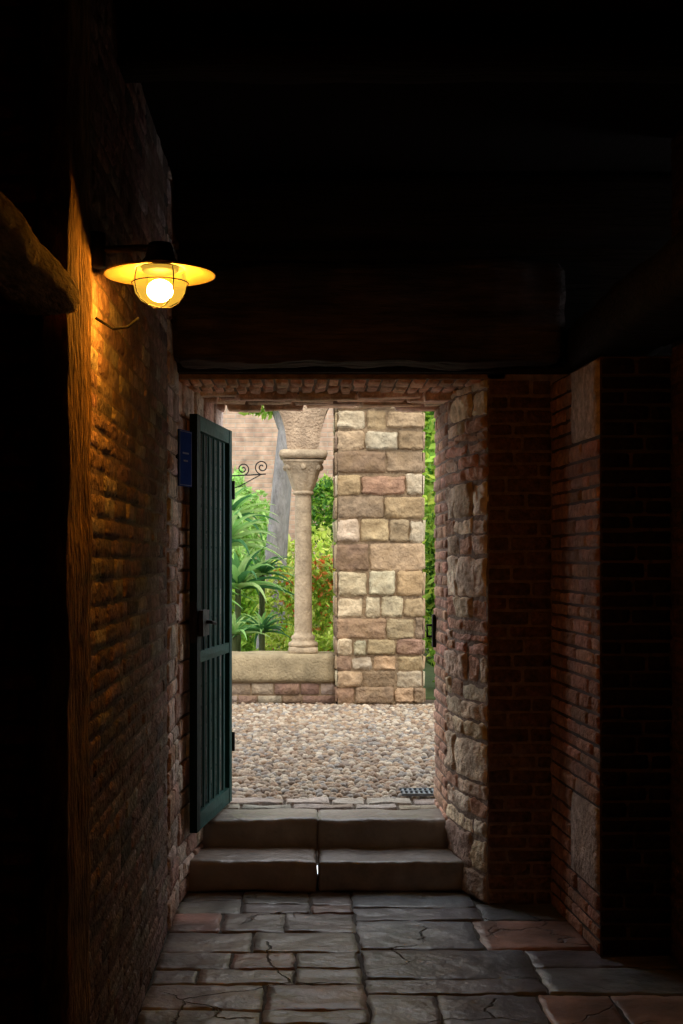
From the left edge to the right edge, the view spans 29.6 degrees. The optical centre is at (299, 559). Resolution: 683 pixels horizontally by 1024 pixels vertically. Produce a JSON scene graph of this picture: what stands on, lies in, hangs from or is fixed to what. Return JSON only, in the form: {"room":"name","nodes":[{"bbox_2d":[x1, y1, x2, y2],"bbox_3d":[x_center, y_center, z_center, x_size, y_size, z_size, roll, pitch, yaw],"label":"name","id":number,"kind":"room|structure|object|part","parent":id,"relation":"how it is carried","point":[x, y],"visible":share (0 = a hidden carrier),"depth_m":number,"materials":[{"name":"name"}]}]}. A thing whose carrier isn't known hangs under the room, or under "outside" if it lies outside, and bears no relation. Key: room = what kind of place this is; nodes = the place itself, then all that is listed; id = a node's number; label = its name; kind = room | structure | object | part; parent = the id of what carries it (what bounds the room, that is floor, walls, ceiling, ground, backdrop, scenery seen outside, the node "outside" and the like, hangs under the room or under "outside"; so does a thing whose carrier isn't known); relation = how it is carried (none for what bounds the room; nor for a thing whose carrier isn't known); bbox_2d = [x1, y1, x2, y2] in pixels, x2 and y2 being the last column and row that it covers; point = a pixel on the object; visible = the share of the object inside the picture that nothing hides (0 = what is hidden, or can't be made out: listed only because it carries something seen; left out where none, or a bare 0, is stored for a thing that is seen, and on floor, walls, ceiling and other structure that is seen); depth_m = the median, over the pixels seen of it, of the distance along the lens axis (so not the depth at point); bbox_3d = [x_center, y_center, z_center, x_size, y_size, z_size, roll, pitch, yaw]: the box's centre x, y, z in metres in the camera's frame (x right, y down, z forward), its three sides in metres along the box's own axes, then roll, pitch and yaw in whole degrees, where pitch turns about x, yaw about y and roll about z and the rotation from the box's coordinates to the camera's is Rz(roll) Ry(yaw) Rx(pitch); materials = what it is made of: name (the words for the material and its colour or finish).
{"room":"stone passageway","nodes":[
{"label":"stone passageway","id":0,"kind":"room"},
{"bbox_2d":[0,0,175,1023],"bbox_3d":[-1.785,-0.100,4.535,2.430,3.400,2.930,0,0,0],"label":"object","id":1,"kind":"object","parent":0,"point":[8,611],"visible":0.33,"depth_m":3.72,"materials":[{"name":"brown brick"}]},
{"bbox_2d":[89,0,179,1023],"bbox_3d":[-0.562,-0.050,4.519,0.018,3.301,2.903,0,0,0],"label":"bricks","id":2,"kind":"object","parent":1,"relation":"attached to","point":[99,505],"visible":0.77,"depth_m":4.30},
{"bbox_2d":[90,231,215,329],"bbox_3d":[-0.384,-0.761,3.503,0.305,0.269,0.314,0,0,-40],"label":"wall lamp","id":3,"kind":"object","parent":2,"relation":"attached to","point":[159,271],"visible":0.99,"depth_m":3.49,"materials":[{"name":"metal"}]},
{"bbox_3d":[-0.560,-0.846,3.520,0.060,0.100,0.060,0,0,0],"label":"wall plate","id":4,"kind":"part","parent":3,"relation":"part of","materials":[{"name":"black metal"}]},
{"bbox_3d":[-0.380,-0.788,3.500,0.304,0.033,0.304,0,0,0],"label":"lamp shade","id":5,"kind":"part","parent":3,"relation":"part of","materials":[{"name":"metal"}]},
{"bbox_3d":[-0.380,-0.731,3.500,0.072,0.061,0.072,0,0,0],"label":"bulb","id":6,"kind":"part","parent":3,"relation":"part of","materials":[{"name":"white glass"}]},
{"bbox_2d":[176,429,191,486],"bbox_3d":[-0.543,-0.470,5.975,0.031,0.260,0.148,0,0,19],"label":"sign","id":7,"kind":"object","parent":2,"relation":"attached to","point":[184,438],"visible":0.94,"depth_m":5.96,"materials":[{"name":"blue metal"}]},
{"bbox_2d":[171,259,564,370],"bbox_3d":[0.299,-1.087,5.754,1.739,0.458,0.304,0,0,0],"label":"ceiling beam","id":8,"kind":"structure","parent":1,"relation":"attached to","point":[391,316],"depth_m":5.62,"materials":[{"name":"brown wood"}]},
{"bbox_2d":[176,246,671,373],"bbox_3d":[1.165,-1.280,5.938,3.470,0.840,0.075,0,0,0],"label":"upper boarding","id":9,"kind":"object","parent":8,"relation":"attached to","point":[590,275],"visible":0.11,"depth_m":5.90,"materials":[{"name":"brown wood"}]},
{"bbox_2d":[176,386,200,884],"bbox_3d":[-1.812,-0.700,6.475,2.775,4.600,1.050,0,0,0],"label":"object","id":10,"kind":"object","parent":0,"point":[183,417],"visible":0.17,"depth_m":6.12,"materials":[{"name":"brown brick"}]},
{"bbox_2d":[225,430,231,802],"bbox_3d":[-0.388,0.300,6.892,0.045,1.990,0.070,0,0,8],"label":"stile","id":11,"kind":"object","parent":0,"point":[228,446],"visible":0.68,"depth_m":6.86,"materials":[{"name":"green paint"}]},
{"bbox_2d":[201,416,228,442],"bbox_3d":[-0.442,-0.655,6.516,0.039,0.080,0.690,0,0,8],"label":"rail","id":12,"kind":"object","parent":11,"relation":"attached to","point":[209,428],"visible":0.77,"depth_m":6.49,"materials":[{"name":"green paint"}]},
{"bbox_2d":[201,788,228,828],"bbox_3d":[-0.442,1.250,6.516,0.039,0.090,0.690,0,0,8],"label":"rail","id":13,"kind":"object","parent":11,"relation":"attached to","point":[211,809],"visible":0.77,"depth_m":6.49,"materials":[{"name":"green paint"}]},
{"bbox_2d":[190,414,200,832],"bbox_3d":[-0.499,0.300,6.135,0.045,1.990,0.080,0,0,8],"label":"stile","id":14,"kind":"object","parent":13,"relation":"attached to","point":[195,419],"visible":0.92,"depth_m":6.10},
{"bbox_2d":[199,609,216,635],"bbox_3d":[-0.435,0.300,6.161,0.074,0.130,0.158,0,0,8],"label":"lock box","id":15,"kind":"object","parent":14,"relation":"attached to","point":[203,614],"depth_m":6.12,"materials":[{"name":"grey metal"}]},
{"bbox_3d":[-0.418,0.300,6.184,0.030,0.027,0.104,0,0,18],"label":"handle","id":16,"kind":"part","parent":15,"relation":"part of","materials":[{"name":"black metal"}]},
{"bbox_2d":[202,434,204,806],"bbox_3d":[-0.470,0.295,6.288,0.012,1.820,0.014,0,0,8],"label":"bead","id":17,"kind":"object","parent":13,"relation":"attached to","point":[203,439],"visible":0.93,"depth_m":6.29,"materials":[{"name":"green paint"}]},
{"bbox_2d":[201,433,205,807],"bbox_3d":[-0.473,0.295,6.346,0.011,1.860,0.105,0,0,8],"label":"plank","id":18,"kind":"object","parent":13,"relation":"on","point":[201,433],"visible":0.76,"depth_m":6.31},
{"bbox_2d":[207,436,209,802],"bbox_3d":[-0.453,0.295,6.401,0.012,1.820,0.014,0,0,8],"label":"bead","id":19,"kind":"object","parent":13,"relation":"attached to","point":[208,466],"visible":0.96,"depth_m":6.40,"materials":[{"name":"green paint"}]},
{"bbox_2d":[206,436,210,802],"bbox_3d":[-0.456,0.295,6.460,0.011,1.860,0.105,0,0,8],"label":"plank","id":20,"kind":"object","parent":13,"relation":"on","point":[206,436],"visible":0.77,"depth_m":6.42,"materials":[{"name":"green paint"}]},
{"bbox_2d":[212,438,214,798],"bbox_3d":[-0.437,0.295,6.515,0.012,1.820,0.014,0,0,8],"label":"bead","id":21,"kind":"object","parent":13,"relation":"attached to","point":[213,451],"visible":1,"depth_m":6.51,"materials":[{"name":"green paint"}]},
{"bbox_2d":[211,438,215,798],"bbox_3d":[-0.440,0.295,6.574,0.011,1.860,0.105,0,0,8],"label":"plank","id":22,"kind":"object","parent":13,"relation":"on","point":[211,438],"visible":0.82,"depth_m":6.54,"materials":[{"name":"green paint"}]},
{"bbox_2d":[217,440,218,793],"bbox_3d":[-0.420,0.295,6.629,0.012,1.820,0.014,0,0,8],"label":"bead","id":23,"kind":"object","parent":13,"relation":"attached to","point":[218,440],"visible":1,"depth_m":6.62,"materials":[{"name":"green paint"}]},
{"bbox_2d":[216,440,220,793],"bbox_3d":[-0.423,0.295,6.688,0.011,1.860,0.105,0,0,8],"label":"plank","id":24,"kind":"object","parent":13,"relation":"on","point":[216,440],"visible":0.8,"depth_m":6.69,"materials":[{"name":"green paint"}]},
{"bbox_2d":[222,443,223,789],"bbox_3d":[-0.403,0.295,6.743,0.012,1.820,0.014,0,0,8],"label":"bead","id":25,"kind":"object","parent":13,"relation":"attached to","point":[222,443],"visible":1,"depth_m":6.74,"materials":[{"name":"green paint"}]},
{"bbox_2d":[221,442,224,789],"bbox_3d":[-0.406,0.295,6.801,0.011,1.860,0.105,0,0,8],"label":"plank","id":26,"kind":"object","parent":13,"relation":"on","point":[221,442],"visible":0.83,"depth_m":6.76,"materials":[{"name":"green paint"}]},
{"bbox_2d":[201,643,228,661],"bbox_3d":[-0.442,0.465,6.516,0.039,0.060,0.690,0,0,8],"label":"rail","id":27,"kind":"object","parent":11,"relation":"attached to","point":[212,652],"visible":0.77,"depth_m":6.49,"materials":[{"name":"green paint"}]},
{"bbox_2d":[232,732,234,750],"bbox_3d":[-0.359,0.975,6.931,0.019,0.100,0.020,0,0,8],"label":"pin","id":28,"kind":"object","parent":11,"relation":"attached to","point":[233,733],"visible":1,"depth_m":6.92,"materials":[{"name":"black metal"}]},
{"bbox_2d":[232,481,234,499],"bbox_3d":[-0.359,-0.375,6.931,0.019,0.100,0.020,0,0,8],"label":"pin","id":29,"kind":"object","parent":11,"relation":"attached to","point":[233,482],"visible":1,"depth_m":6.92,"materials":[{"name":"black metal"}]},
{"bbox_2d":[179,374,504,404],"bbox_3d":[0.125,-1.920,6.490,1.650,2.160,1.020,0,0,0],"label":"wall","id":30,"kind":"structure","parent":0,"point":[200,377],"depth_m":5.98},
{"bbox_2d":[177,381,222,903],"bbox_3d":[-0.494,0.380,6.474,0.026,2.435,1.058,0,0,8],"label":"door frame","id":31,"kind":"structure","parent":30,"relation":"attached to","point":[190,402],"depth_m":6.12,"materials":[{"name":"stone"}]},
{"bbox_2d":[179,380,480,412],"bbox_3d":[0.149,-0.819,6.490,1.458,0.049,0.977,0,0,0],"label":"bricks","id":32,"kind":"object","parent":30,"relation":"attached to","point":[411,400],"visible":0.84,"depth_m":6.43,"materials":[{"name":"brick"}]},
{"bbox_2d":[426,614,435,646],"bbox_3d":[0.705,0.380,6.930,0.055,0.180,0.060,0,0,0],"label":"latch keeper","id":33,"kind":"object","parent":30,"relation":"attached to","point":[433,636],"visible":1,"depth_m":6.90,"materials":[{"name":"black metal"}]},
{"bbox_3d":[0.720,0.380,6.930,0.025,0.180,0.060,0,0,0],"label":"plate","id":34,"kind":"part","parent":33,"relation":"part of","materials":[{"name":"black metal"}]},
{"bbox_2d":[444,380,488,901],"bbox_3d":[0.784,0.379,6.237,0.056,2.442,0.547,0,0,-13],"label":"door jamb","id":35,"kind":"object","parent":30,"relation":"attached to","point":[467,574],"depth_m":6.14,"materials":[{"name":"stone"}]},
{"bbox_2d":[113,0,682,179],"bbox_3d":[0.000,-1.850,2.150,6.400,0.300,7.700,0,0,0],"label":"ceiling","id":36,"kind":"structure","parent":0,"point":[556,128],"depth_m":4.95,"materials":[{"name":"brown wood"}]},
{"bbox_2d":[135,888,682,1023],"bbox_3d":[0.000,1.703,2.450,6.400,0.194,8.300,0,0,0],"label":"bedding","id":37,"kind":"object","parent":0,"point":[475,901],"visible":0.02,"depth_m":5.21,"materials":[{"name":"concrete"}]},
{"bbox_2d":[187,809,463,891],"bbox_3d":[0.088,1.456,6.502,1.432,0.306,0.618,0,0,0],"label":"stone steps","id":38,"kind":"structure","parent":37,"relation":"on","point":[336,850],"depth_m":6.41,"materials":[{"name":"grey stone"}]},
{"bbox_2d":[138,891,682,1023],"bbox_3d":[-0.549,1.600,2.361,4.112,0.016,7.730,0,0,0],"label":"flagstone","id":39,"kind":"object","parent":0,"point":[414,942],"visible":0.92,"depth_m":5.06,"materials":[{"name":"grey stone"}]},
{"bbox_2d":[33,0,91,1023],"bbox_3d":[-0.582,-0.044,3.180,0.105,3.294,0.369,0,0,3],"label":"timber post","id":40,"kind":"object","parent":39,"relation":"on","point":[62,63],"visible":0.95,"depth_m":3.02,"materials":[{"name":"brown wood"}]},
{"bbox_2d":[0,193,78,313],"bbox_3d":[-0.582,-0.606,0.752,0.169,0.094,4.480,0,0,0],"label":"brace","id":41,"kind":"object","parent":40,"relation":"attached to","point":[31,278],"depth_m":2.58,"materials":[{"name":"brown wood"}]},
{"bbox_3d":[-0.582,-0.044,3.180,0.090,3.295,0.372,0,0,0],"label":"post","id":42,"kind":"part","parent":40,"relation":"part of","materials":[{"name":"brown wood"}]},
{"bbox_2d":[435,374,567,904],"bbox_3d":[1.968,-0.700,6.490,2.465,4.600,1.020,0,0,0],"label":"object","id":43,"kind":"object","parent":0,"point":[552,378],"visible":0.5,"depth_m":5.98,"materials":[{"name":"brown brick"}]},
{"bbox_2d":[433,402,447,845],"bbox_3d":[0.735,0.380,6.752,0.026,2.436,0.495,0,0,0],"label":"bricks","id":44,"kind":"object","parent":43,"relation":"attached to","point":[440,567],"depth_m":6.72},
{"bbox_2d":[488,380,551,903],"bbox_3d":[1.020,0.381,5.973,0.297,2.433,0.019,0,0,0],"label":"bricks","id":45,"kind":"object","parent":43,"relation":"attached to","point":[519,387],"visible":1,"depth_m":5.97},
{"bbox_2d":[552,357,671,956],"bbox_3d":[2.085,0.390,5.590,1.830,2.420,0.780,0,0,0],"label":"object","id":46,"kind":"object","parent":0,"point":[630,529],"visible":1,"depth_m":5.20,"materials":[{"name":"brown brick"}]},
{"bbox_2d":[550,359,599,953],"bbox_3d":[1.184,0.391,5.590,0.058,2.416,0.779,0,0,0],"label":"bricks","id":47,"kind":"object","parent":46,"relation":"attached to","point":[583,829],"depth_m":5.52},
{"bbox_2d":[562,228,682,371],"bbox_3d":[1.334,-0.945,4.739,0.324,0.212,2.285,0,0,0],"label":"beam","id":48,"kind":"structure","parent":46,"relation":"on","point":[641,316],"depth_m":4.75,"materials":[{"name":"brown wood"}]},
{"bbox_2d":[601,358,670,954],"bbox_3d":[1.355,0.391,5.194,0.288,2.414,0.019,0,0,0],"label":"bricks","id":49,"kind":"object","parent":46,"relation":"attached to","point":[609,365],"depth_m":5.19},
{"bbox_3d":[-2.810,0.740,12.040,0.284,0.130,0.284,0,0,0],"label":"base","id":50,"kind":"object","parent":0,"visible":0},
{"bbox_3d":[-2.810,0.035,12.040,0.166,1.300,0.166,0,0,0],"label":"shaft","id":51,"kind":"object","parent":50,"relation":"on","visible":0},
{"bbox_3d":[-2.810,-0.770,12.040,0.356,0.260,0.356,0,0,0],"label":"capital","id":52,"kind":"object","parent":51,"relation":"on","visible":0},
{"bbox_3d":[-2.810,-0.915,12.040,0.381,0.042,0.381,0,0,0],"label":"abacus","id":53,"kind":"object","parent":52,"relation":"on","visible":0},
{"bbox_3d":[-2.810,-0.977,12.039,0.450,0.089,0.451,0,0,0],"label":"abacus","id":54,"kind":"object","parent":53,"relation":"on","visible":0},
{"bbox_2d":[279,405,328,448],"bbox_3d":[-1.567,-1.583,12.040,3.766,1.135,0.340,0,0,0],"label":"wall","id":55,"kind":"structure","parent":54,"relation":"on","point":[303,428],"depth_m":11.87,"materials":[{"name":"stone"}]},
{"label":"outside","id":56,"kind":"structure","parent":0,"visible":0},
{"bbox_2d":[223,649,438,816],"bbox_3d":[0.000,1.450,16.400,18.000,0.320,19.200,0,0,0],"label":"ground","id":57,"kind":"structure","parent":56,"point":[317,756],"depth_m":8.64,"materials":[{"name":"stone"}]},
{"bbox_2d":[232,586,255,619],"bbox_3d":[-1.006,0.711,13.039,1.177,1.298,1.136,0,0,0],"label":"aloe plant","id":58,"kind":"object","parent":57,"relation":"on","point":[233,592],"visible":0.03,"depth_m":13.07,"materials":[{"name":"green plant"}]},
{"bbox_2d":[232,465,269,650],"bbox_3d":[-1.167,0.113,15.752,1.889,2.750,0.812,0,0,0],"label":"shrub","id":59,"kind":"object","parent":57,"relation":"on","point":[239,480],"visible":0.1,"depth_m":15.61,"materials":[{"name":"green plant"}]},
{"bbox_2d":[232,612,270,650],"bbox_3d":[-0.652,0.928,12.749,0.782,0.864,0.784,0,0,0],"label":"aloe plant","id":60,"kind":"object","parent":57,"relation":"on","point":[237,627],"visible":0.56,"depth_m":12.70,"materials":[{"name":"green plant"}]},
{"bbox_2d":[232,486,278,540],"bbox_3d":[-0.822,0.269,13.987,1.211,2.182,1.108,0,0,0],"label":"aloe plant","id":61,"kind":"object","parent":57,"relation":"on","point":[237,502],"visible":0.26,"depth_m":13.93,"materials":[{"name":"green plant"}]},
{"bbox_2d":[232,507,285,561],"bbox_3d":[-0.815,0.367,13.549,1.360,1.987,1.312,0,0,0],"label":"aloe plant","id":62,"kind":"object","parent":57,"relation":"on","point":[237,527],"visible":0.32,"depth_m":13.41,"materials":[{"name":"green plant"}]},
{"bbox_2d":[232,610,293,650],"bbox_3d":[-0.386,0.929,12.807,0.696,0.862,0.617,0,0,-38],"label":"aloe plant","id":63,"kind":"object","parent":57,"relation":"on","point":[262,621],"visible":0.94,"depth_m":12.77,"materials":[{"name":"green plant"}]},
{"bbox_2d":[232,544,294,650],"bbox_3d":[-0.554,0.595,13.106,1.312,1.530,1.212,0,0,0],"label":"aloe plant","id":64,"kind":"object","parent":57,"relation":"on","point":[241,575],"visible":0.64,"depth_m":13.02,"materials":[{"name":"green plant"}]},
{"bbox_2d":[239,405,291,649],"bbox_3d":[-0.125,-1.468,15.205,3.410,5.657,2.380,0,0,0],"label":"tree","id":65,"kind":"object","parent":57,"relation":"on","point":[281,486],"visible":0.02,"depth_m":14.90,"materials":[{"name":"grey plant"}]},
{"bbox_2d":[239,550,294,617],"bbox_3d":[-0.383,0.629,13.475,0.785,1.463,0.769,0,0,0],"label":"aloe plant","id":66,"kind":"object","parent":57,"relation":"on","point":[266,569],"visible":0.55,"depth_m":13.46,"materials":[{"name":"green plant"}]},
{"bbox_2d":[223,405,334,636],"bbox_3d":[-3.900,-1.795,21.500,10.200,6.210,1.000,0,0,0],"label":"wall","id":67,"kind":"structure","parent":57,"relation":"on","point":[254,439],"depth_m":21.00,"materials":[{"name":"beige paint"}]},
{"bbox_2d":[232,683,334,703],"bbox_3d":[-1.586,1.230,11.858,3.820,0.196,0.029,0,0,0],"label":"stones","id":68,"kind":"object","parent":57,"relation":"on","point":[257,688],"visible":0.23,"depth_m":11.86},
{"bbox_2d":[232,682,335,703],"bbox_3d":[-1.585,1.265,12.055,3.831,0.290,0.370,0,0,0],"label":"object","id":69,"kind":"object","parent":57,"relation":"on","point":[319,683],"visible":0.02,"depth_m":11.87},
{"bbox_2d":[232,651,336,682],"bbox_3d":[-0.322,0.996,12.049,1.317,0.274,0.472,0,0,0],"label":"cap slab","id":70,"kind":"object","parent":69,"relation":"on","point":[247,666],"visible":0.62,"depth_m":11.82,"materials":[{"name":"stone"}]},
{"bbox_2d":[288,646,317,653],"bbox_3d":[0.030,0.840,12.040,0.281,0.072,0.281,0,0,0],"label":"plinth","id":71,"kind":"object","parent":70,"relation":"on","point":[292,650],"visible":0.83,"depth_m":11.91,"materials":[{"name":"stone"}]},
{"bbox_2d":[288,632,317,646],"bbox_3d":[0.030,0.740,12.040,0.284,0.130,0.284,0,0,0],"label":"base","id":72,"kind":"object","parent":71,"relation":"on","point":[298,639],"visible":0.98,"depth_m":11.95,"materials":[{"name":"stone"}]},
{"bbox_2d":[294,495,311,632],"bbox_3d":[0.030,0.035,12.040,0.166,1.300,0.166,0,0,0],"label":"shaft","id":73,"kind":"object","parent":72,"relation":"on","point":[302,598],"visible":0.97,"depth_m":11.97,"materials":[{"name":"stone"}]},
{"bbox_2d":[293,491,313,494],"bbox_3d":[0.030,-0.625,12.040,0.200,0.040,0.200,0,0,0],"label":"necking","id":74,"kind":"object","parent":73,"relation":"on","point":[294,492],"visible":0.93,"depth_m":11.96,"materials":[{"name":"stone"}]},
{"bbox_2d":[284,462,322,490],"bbox_3d":[0.030,-0.770,12.040,0.356,0.260,0.356,0,0,0],"label":"capital","id":75,"kind":"object","parent":74,"relation":"on","point":[300,480],"visible":0.94,"depth_m":11.92,"materials":[{"name":"stone"}]},
{"bbox_2d":[283,459,323,463],"bbox_3d":[0.030,-0.915,12.040,0.381,0.042,0.381,0,0,0],"label":"abacus","id":76,"kind":"object","parent":75,"relation":"on","point":[284,460],"visible":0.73,"depth_m":11.86,"materials":[{"name":"stone"}]},
{"bbox_2d":[279,449,327,460],"bbox_3d":[0.030,-0.977,12.039,0.450,0.089,0.451,0,0,0],"label":"abacus","id":77,"kind":"object","parent":76,"relation":"on","point":[285,453],"visible":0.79,"depth_m":11.82,"materials":[{"name":"stone"}]},
{"bbox_3d":[-1.639,0.995,12.050,1.323,0.272,0.476,0,0,0],"label":"cap slab","id":78,"kind":"object","parent":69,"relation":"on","visible":0},
{"bbox_3d":[-1.390,0.740,12.040,0.284,0.130,0.284,0,0,0],"label":"base","id":79,"kind":"object","parent":78,"relation":"on","visible":0},
{"bbox_3d":[-1.390,0.035,12.040,0.166,1.300,0.166,0,0,0],"label":"shaft","id":80,"kind":"object","parent":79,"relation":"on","visible":0},
{"bbox_3d":[-1.390,-0.625,12.040,0.200,0.040,0.200,0,0,0],"label":"necking","id":81,"kind":"object","parent":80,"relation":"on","visible":0},
{"bbox_3d":[-1.390,-0.770,12.040,0.356,0.260,0.356,0,0,0],"label":"capital","id":82,"kind":"object","parent":81,"relation":"on","visible":0},
{"bbox_2d":[232,461,266,487],"bbox_3d":[-0.801,-0.698,11.950,0.994,0.441,0.012,0,0,0],"label":"bracket","id":83,"kind":"object","parent":82,"relation":"attached to","point":[246,474],"visible":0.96,"depth_m":11.95,"materials":[{"name":"black metal"}]},
{"bbox_2d":[254,625,333,651],"bbox_3d":[0.334,1.109,13.812,1.714,0.843,0.522,0,0,-2],"label":"groundcover","id":84,"kind":"object","parent":57,"relation":"on","point":[324,641],"visible":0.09,"depth_m":13.74,"materials":[{"name":"green plant"}]},
{"bbox_2d":[253,553,335,650],"bbox_3d":[0.329,0.630,14.349,1.718,1.517,0.860,0,0,0],"label":"bush","id":85,"kind":"object","parent":57,"relation":"on","point":[322,578],"visible":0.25,"depth_m":14.18,"materials":[{"name":"green plant"}]},
{"bbox_2d":[311,472,335,596],"bbox_3d":[0.355,0.197,18.018,0.831,2.899,0.816,0,0,0],"label":"round shrub","id":86,"kind":"object","parent":57,"relation":"on","point":[321,500],"visible":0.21,"depth_m":17.75,"materials":[{"name":"green plant"}]},
{"bbox_2d":[232,522,430,650],"bbox_3d":[-1.283,0.575,16.600,6.261,2.299,1.788,0,0,0],"label":"hedge","id":87,"kind":"object","parent":57,"relation":"on","point":[322,533],"visible":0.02,"depth_m":16.46,"materials":[{"name":"green plant"}]},
{"bbox_2d":[234,700,434,816],"bbox_3d":[0.000,1.466,9.500,14.000,0.288,5.400,0,0,0],"label":"cobblestone pavement","id":88,"kind":"structure","parent":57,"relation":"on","point":[317,756],"depth_m":8.63,"materials":[{"name":"beige stone"}]},
{"bbox_2d":[332,406,425,704],"bbox_3d":[0.729,-0.538,12.075,0.889,3.896,0.856,0,0,0],"label":"stone pier","id":89,"kind":"structure","parent":57,"relation":"on","point":[379,579],"depth_m":11.69,"materials":[{"name":"stone"}]},
{"bbox_2d":[399,788,433,795],"bbox_3d":[0.660,1.291,7.181,0.200,0.014,0.182,0,0,0],"label":"drain grate","id":90,"kind":"object","parent":57,"relation":"on","point":[405,791],"visible":0.84,"depth_m":7.18,"materials":[{"name":"grey metal"}]},
{"bbox_3d":[0.660,1.291,7.266,0.200,0.014,0.012,0,0,0],"label":"frame","id":91,"kind":"part","parent":90,"relation":"part of","materials":[{"name":"grey metal"}]},
{"bbox_3d":[0.660,1.291,7.186,0.200,0.014,0.012,0,0,0],"label":"frame","id":92,"kind":"part","parent":90,"relation":"part of","materials":[{"name":"grey metal"}]},
{"bbox_3d":[0.660,1.291,7.096,0.200,0.014,0.012,0,0,0],"label":"frame","id":93,"kind":"part","parent":90,"relation":"part of","materials":[{"name":"grey metal"}]},
{"bbox_2d":[422,411,434,681],"bbox_3d":[2.710,-0.802,12.982,3.315,4.851,1.674,0,0,6],"label":"hedge","id":94,"kind":"object","parent":57,"relation":"on","point":[429,542],"visible":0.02,"depth_m":12.93,"materials":[{"name":"green plant"}]},
{"bbox_2d":[422,411,434,653],"bbox_3d":[2.238,-1.194,17.010,2.485,5.080,1.967,0,0,8],"label":"tree","id":95,"kind":"object","parent":57,"relation":"on","point":[429,429],"visible":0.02,"depth_m":16.43,"materials":[{"name":"green plant"}]}
]}

